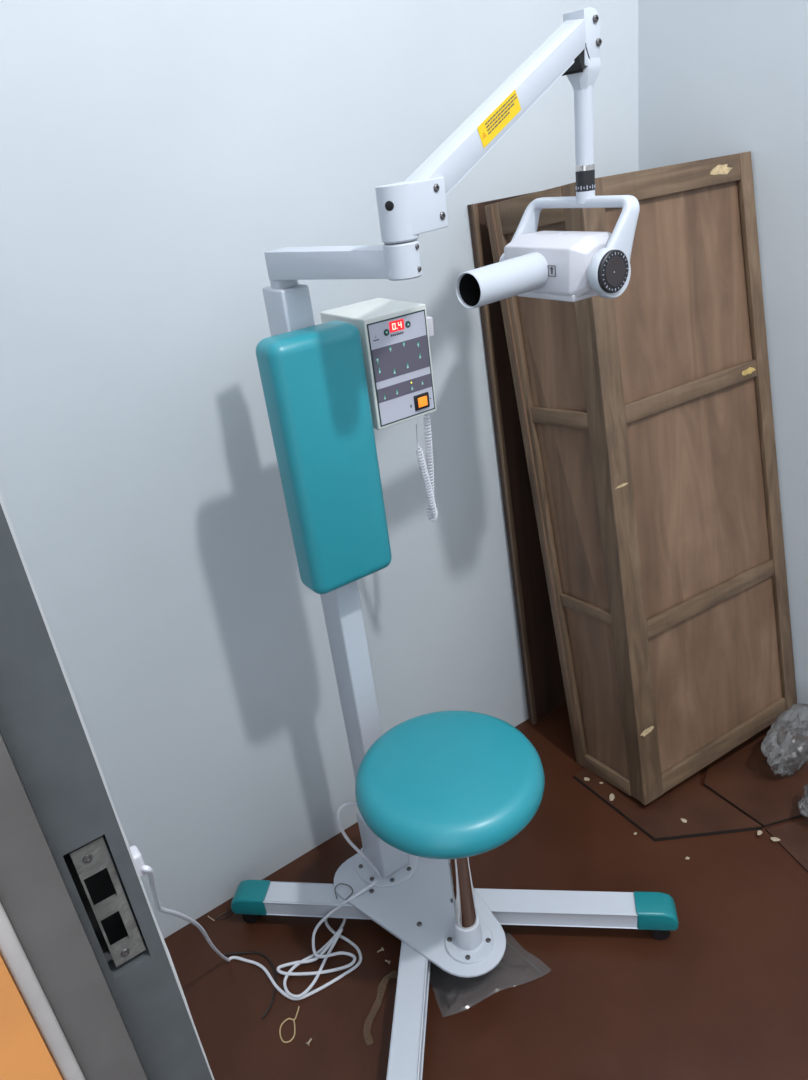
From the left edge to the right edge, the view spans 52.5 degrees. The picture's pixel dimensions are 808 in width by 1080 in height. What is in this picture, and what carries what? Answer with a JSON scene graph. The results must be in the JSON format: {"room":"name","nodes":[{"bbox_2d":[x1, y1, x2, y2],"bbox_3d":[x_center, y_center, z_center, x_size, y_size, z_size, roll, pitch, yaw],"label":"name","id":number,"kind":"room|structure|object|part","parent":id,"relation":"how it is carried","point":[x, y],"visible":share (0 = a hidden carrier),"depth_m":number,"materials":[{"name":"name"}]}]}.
{"room":"radiology room","nodes":[
{"label":"radiology room","id":0,"kind":"room"},
{"bbox_2d":[0,954,62,1079],"bbox_3d":[-0.485,-0.140,0.300,0.300,3.100,0.130,-23,30,-28],"label":"wall reveal","id":1,"kind":"structure","parent":0,"point":[24,1054],"depth_m":0.57,"materials":[{"name":"orange paint"}]},
{"bbox_2d":[0,731,148,1079],"bbox_3d":[-0.606,-0.372,0.690,0.152,3.200,0.838,-23,30,-28],"label":"wall door","id":2,"kind":"structure","parent":1,"relation":"in","point":[0,731],"depth_m":0.65,"materials":[{"name":"paint"}]},
{"bbox_2d":[0,495,213,1079],"bbox_3d":[-0.304,-0.198,0.369,0.100,3.100,0.057,-23,30,-28],"label":"trim","id":3,"kind":"structure","parent":1,"relation":"attached to","point":[46,949],"depth_m":0.57,"materials":[{"name":"grey paint"}]},
{"bbox_3d":[-0.337,-0.182,0.346,0.012,3.100,0.050,-23,30,-28],"label":"moulding","id":4,"kind":"part","parent":3,"relation":"part of","materials":[{"name":"white paint"}]},
{"bbox_3d":[-0.219,0.269,0.608,0.024,0.120,0.003,-23,30,-28],"label":"strike plate","id":5,"kind":"part","parent":3,"relation":"part of","materials":[{"name":"metal"}]},
{"bbox_2d":[0,0,637,937],"bbox_3d":[-0.202,-0.797,1.441,1.940,3.200,0.100,-23,30,-28],"label":"wall","id":6,"kind":"structure","parent":0,"point":[153,153],"depth_m":1.51,"materials":[{"name":"paint"}]},
{"bbox_2d":[164,703,807,1079],"bbox_3d":[0.818,1.164,0.947,2.300,0.100,4.000,-23,30,-28],"label":"floor","id":7,"kind":"structure","parent":0,"point":[724,996],"depth_m":1.61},
{"bbox_2d":[215,910,231,919],"bbox_3d":[-0.400,0.835,1.824,0.039,0.002,0.016,-23,30,-28],"label":"scrap","id":8,"kind":"object","parent":7,"relation":"on","point":[230,910],"visible":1,"depth_m":1.82,"materials":[{"name":"black"}]},
{"bbox_2d":[224,951,276,1018],"bbox_3d":[-0.300,0.892,1.681,0.073,0.004,0.184,-23,30,-28],"label":"cable offcut","id":9,"kind":"object","parent":7,"relation":"on","point":[248,952],"visible":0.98,"depth_m":1.70,"materials":[{"name":"black plastic"}]},
{"bbox_2d":[130,802,380,999],"bbox_3d":[-0.171,0.558,1.322,0.363,0.884,0.615,-15,27,-14],"label":"power cord","id":10,"kind":"object","parent":7,"relation":"on","point":[143,869],"visible":0.98,"depth_m":1.66,"materials":[{"name":"grey plastic"}]},
{"bbox_2d":[279,1006,299,1042],"bbox_3d":[-0.222,0.933,1.579,0.032,0.003,0.071,-5,26,5],"label":"tie","id":11,"kind":"object","parent":7,"relation":"on","point":[298,1006],"visible":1,"depth_m":1.57,"materials":[{"name":"beige fabric"}]},
{"bbox_2d":[231,7,678,1079],"bbox_3d":[0.024,0.075,1.395,0.854,1.633,0.708,-23,30,-28],"label":"dental x-ray machine","id":12,"kind":"object","parent":7,"relation":"on","point":[435,791],"visible":1,"depth_m":1.31,"materials":[{"name":"grey metal"}]},
{"bbox_3d":[-0.145,0.769,1.748,0.369,0.043,0.055,-2,27,11],"label":"leg","id":13,"kind":"part","parent":12,"relation":"part of","materials":[{"name":"grey metal"}]},
{"bbox_3d":[-0.120,-0.124,1.310,0.157,0.421,0.073,-23,30,-28],"label":"backrest","id":14,"kind":"part","parent":12,"relation":"part of","materials":[{"name":"teal leather"}]},
{"bbox_3d":[-0.099,-0.388,1.151,0.046,0.045,0.268,-28,33,-35],"label":"arm","id":15,"kind":"part","parent":12,"relation":"part of","materials":[{"name":"grey metal"}]},
{"bbox_2d":[334,883,352,899],"bbox_3d":[-0.128,0.741,1.728,0.042,0.002,0.040,-1,27,14],"label":"cable tie","id":16,"kind":"object","parent":12,"relation":"on","point":[339,883],"visible":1,"depth_m":1.73,"materials":[{"name":"grey plastic"}]},
{"bbox_3d":[-0.002,-0.276,1.321,0.107,0.161,0.001,-23,30,-28],"label":"panel","id":17,"kind":"part","parent":12,"relation":"part of","materials":[{"name":"grey plastic"}]},
{"bbox_3d":[0.013,0.860,1.520,0.055,0.043,0.443,-4,26,8],"label":"leg","id":18,"kind":"part","parent":12,"relation":"part of","materials":[{"name":"grey metal"}]},
{"bbox_2d":[375,177,447,238],"bbox_3d":[0.007,-0.420,1.038,0.048,0.060,0.095,17,35,40],"label":"joint","id":19,"kind":"object","parent":12,"relation":"attached to","point":[412,207],"depth_m":1.02,"materials":[{"name":"grey metal"}]},
{"bbox_3d":[0.043,0.748,1.689,0.254,0.007,0.404,-23,30,-28],"label":"plate","id":20,"kind":"part","parent":12,"relation":"part of","materials":[{"name":"grey metal"}]},
{"bbox_2d":[418,396,427,407],"bbox_3d":[0.031,-0.229,1.358,0.018,0.016,0.002,-23,30,-28],"label":"switch","id":21,"kind":"object","parent":12,"relation":"attached to","point":[422,400],"depth_m":1.36,"materials":[{"name":"orange plastic"}]},
{"bbox_3d":[0.042,-0.140,1.488,0.023,0.237,0.059,1,27,16],"label":"coiled cord","id":22,"kind":"part","parent":12,"relation":"part of","materials":[{"name":"white plastic"}]},
{"bbox_3d":[0.077,0.408,1.407,0.325,0.076,0.325,-23,30,-28],"label":"seat","id":23,"kind":"part","parent":12,"relation":"part of","materials":[{"name":"teal leather"}]},
{"bbox_3d":[0.104,0.611,1.508,0.041,0.382,0.041,-23,30,-28],"label":"seat post","id":24,"kind":"part","parent":12,"relation":"part of","materials":[{"name":"silver metal"}]},
{"bbox_2d":[445,913,492,963],"bbox_3d":[0.123,0.753,1.578,0.094,0.062,0.094,-23,30,-28],"label":"socket","id":25,"kind":"object","parent":12,"relation":"attached to","point":[471,943],"depth_m":1.56,"materials":[{"name":"grey metal"}]},
{"bbox_3d":[0.131,-0.590,1.121,0.038,0.212,0.404,17,35,40],"label":"arm","id":26,"kind":"part","parent":12,"relation":"part of","materials":[{"name":"grey metal"}]},
{"bbox_2d":[485,94,516,134],"bbox_3d":[0.130,-0.570,1.097,0.001,0.045,0.074,17,35,40],"label":"print","id":27,"kind":"object","parent":12,"relation":"attached to","point":[500,115],"depth_m":1.10,"materials":[{"name":"grey"}]},
{"bbox_3d":[0.264,0.751,1.675,0.472,0.043,0.055,-3,27,10],"label":"leg","id":28,"kind":"part","parent":12,"relation":"part of","materials":[{"name":"grey metal"}]},
{"bbox_2d":[439,943,540,992],"bbox_3d":[0.159,0.832,1.629,0.234,0.045,0.135,-15,27,-15],"label":"bag","id":29,"kind":"object","parent":7,"relation":"on","point":[508,943],"visible":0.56,"depth_m":1.62,"materials":[{"name":"grey"}]},
{"bbox_2d":[467,191,566,724],"bbox_3d":[0.407,-0.152,2.065,0.467,1.357,0.030,-23,30,-28],"label":"wooden panel","id":30,"kind":"object","parent":7,"relation":"on","point":[543,679],"visible":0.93,"depth_m":2.01,"materials":[{"name":"brown wood"}]},
{"bbox_2d":[485,151,796,804],"bbox_3d":[0.587,-0.100,1.875,0.530,1.389,0.471,-23,30,-28],"label":"wooden cabinet","id":31,"kind":"object","parent":7,"relation":"on","point":[646,411],"visible":0.9,"depth_m":1.78,"materials":[{"name":"brown wood"}]},
{"bbox_3d":[0.246,-0.631,1.573,0.012,0.083,0.157,-29,33,-36],"label":"rail","id":32,"kind":"part","parent":31,"relation":"part of","materials":[{"name":"brown wood"}]},
{"bbox_3d":[0.523,-0.123,1.973,0.556,1.351,0.209,-19,28,-22],"label":"panel","id":33,"kind":"part","parent":31,"relation":"part of","materials":[{"name":"brown wood"}]},
{"bbox_3d":[0.320,-0.045,1.871,0.019,1.360,0.209,-29,33,-36],"label":"corner post","id":34,"kind":"part","parent":31,"relation":"part of","materials":[{"name":"brown wood"}]},
{"bbox_3d":[0.327,-0.256,1.714,0.009,0.045,0.154,-26,32,-33],"label":"rail","id":35,"kind":"part","parent":31,"relation":"part of","materials":[{"name":"brown wood"}]},
{"bbox_3d":[0.387,-0.034,1.795,0.037,1.384,0.400,-25,31,-31],"label":"panel","id":36,"kind":"part","parent":31,"relation":"part of","materials":[{"name":"brown wood"}]},
{"bbox_3d":[0.415,0.157,1.867,0.009,0.038,0.155,-24,30,-30],"label":"rail","id":37,"kind":"part","parent":31,"relation":"part of","materials":[{"name":"brown wood"}]},
{"bbox_3d":[0.435,-0.017,1.720,0.018,1.364,0.224,-21,29,-26],"label":"corner post","id":38,"kind":"part","parent":31,"relation":"part of","materials":[{"name":"brown wood"}]},
{"bbox_3d":[0.505,0.578,2.024,0.012,0.061,0.157,-21,29,-26],"label":"rail","id":39,"kind":"part","parent":31,"relation":"part of","materials":[{"name":"brown wood"}]},
{"bbox_3d":[0.463,-0.021,1.715,0.058,1.359,0.196,-20,29,-23],"label":"corner post","id":40,"kind":"part","parent":31,"relation":"part of","materials":[{"name":"brown wood"}]},
{"bbox_3d":[0.522,-0.701,1.591,0.378,0.053,0.019,-21,29,-25],"label":"rail","id":41,"kind":"part","parent":31,"relation":"part of","materials":[{"name":"brown wood"}]},
{"bbox_3d":[0.607,-0.315,1.725,0.387,0.043,0.015,-20,29,-24],"label":"rail","id":42,"kind":"part","parent":31,"relation":"part of","materials":[{"name":"brown wood"}]},
{"bbox_3d":[0.650,-0.092,1.812,0.498,1.354,0.227,-20,29,-23],"label":"panel","id":43,"kind":"part","parent":31,"relation":"part of","materials":[{"name":"brown wood"}]},
{"bbox_3d":[0.705,0.131,1.879,0.398,0.055,0.016,-19,28,-22],"label":"rail","id":44,"kind":"part","parent":31,"relation":"part of","materials":[{"name":"brown wood"}]},
{"bbox_3d":[0.785,0.499,2.006,0.407,0.089,0.018,-19,28,-22],"label":"rail","id":45,"kind":"part","parent":31,"relation":"part of","materials":[{"name":"brown wood"}]},
{"bbox_3d":[0.838,-0.177,1.878,0.039,1.308,0.236,-25,31,-31],"label":"corner post","id":46,"kind":"part","parent":31,"relation":"part of","materials":[{"name":"brown wood"}]},
{"bbox_2d":[573,767,761,841],"bbox_3d":[0.615,0.603,2.013,0.360,0.010,0.362,-9,26,-3],"label":"tile","id":47,"kind":"object","parent":7,"relation":"on","point":[705,813],"visible":0.55,"depth_m":1.93,"materials":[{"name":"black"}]},
{"bbox_2d":[609,793,614,800],"bbox_3d":[0.504,0.623,1.986,0.013,0.005,0.023,-4,26,6],"label":"chip","id":48,"kind":"object","parent":47,"relation":"on","point":[611,797],"visible":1,"depth_m":1.98,"materials":[{"name":"beige"}]},
{"bbox_2d":[704,735,807,827],"bbox_3d":[0.890,0.570,2.009,0.275,0.008,0.363,6,29,25],"label":"tile","id":49,"kind":"object","parent":7,"relation":"on","point":[743,777],"visible":0.67,"depth_m":1.98,"materials":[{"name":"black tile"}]},
{"bbox_2d":[761,703,807,776],"bbox_3d":[0.926,0.492,1.970,0.186,0.160,0.096,-28,33,-35],"label":"plastic bag","id":50,"kind":"object","parent":49,"relation":"on","point":[784,717],"visible":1,"depth_m":2.00,"materials":[{"name":"grey plastic"}]},
{"bbox_2d":[766,818,807,871],"bbox_3d":[0.917,0.676,1.790,0.166,0.004,0.174,-11,26,-7],"label":"board","id":51,"kind":"object","parent":7,"relation":"on","point":[793,836],"visible":1,"depth_m":1.82,"materials":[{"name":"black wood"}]},
{"bbox_2d":[770,837,779,840],"bbox_3d":[0.827,0.666,1.826,0.020,0.002,0.012,-2,27,11],"label":"chip","id":52,"kind":"object","parent":51,"relation":"on","point":[771,838],"visible":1,"depth_m":1.82,"materials":[{"name":"beige"}]},
{"bbox_2d":[798,784,807,816],"bbox_3d":[0.934,0.587,1.835,0.087,0.106,0.089,12,32,35],"label":"plastic bag","id":53,"kind":"object","parent":51,"relation":"on","point":[800,804],"visible":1,"depth_m":1.85,"materials":[{"name":"grey plastic"}]},
{"bbox_2d":[638,0,807,735],"bbox_3d":[1.474,-0.610,0.610,0.140,3.200,3.400,-23,30,-28],"label":"wall","id":54,"kind":"structure","parent":0,"point":[717,78],"depth_m":1.72,"materials":[{"name":"paint"}]}
]}

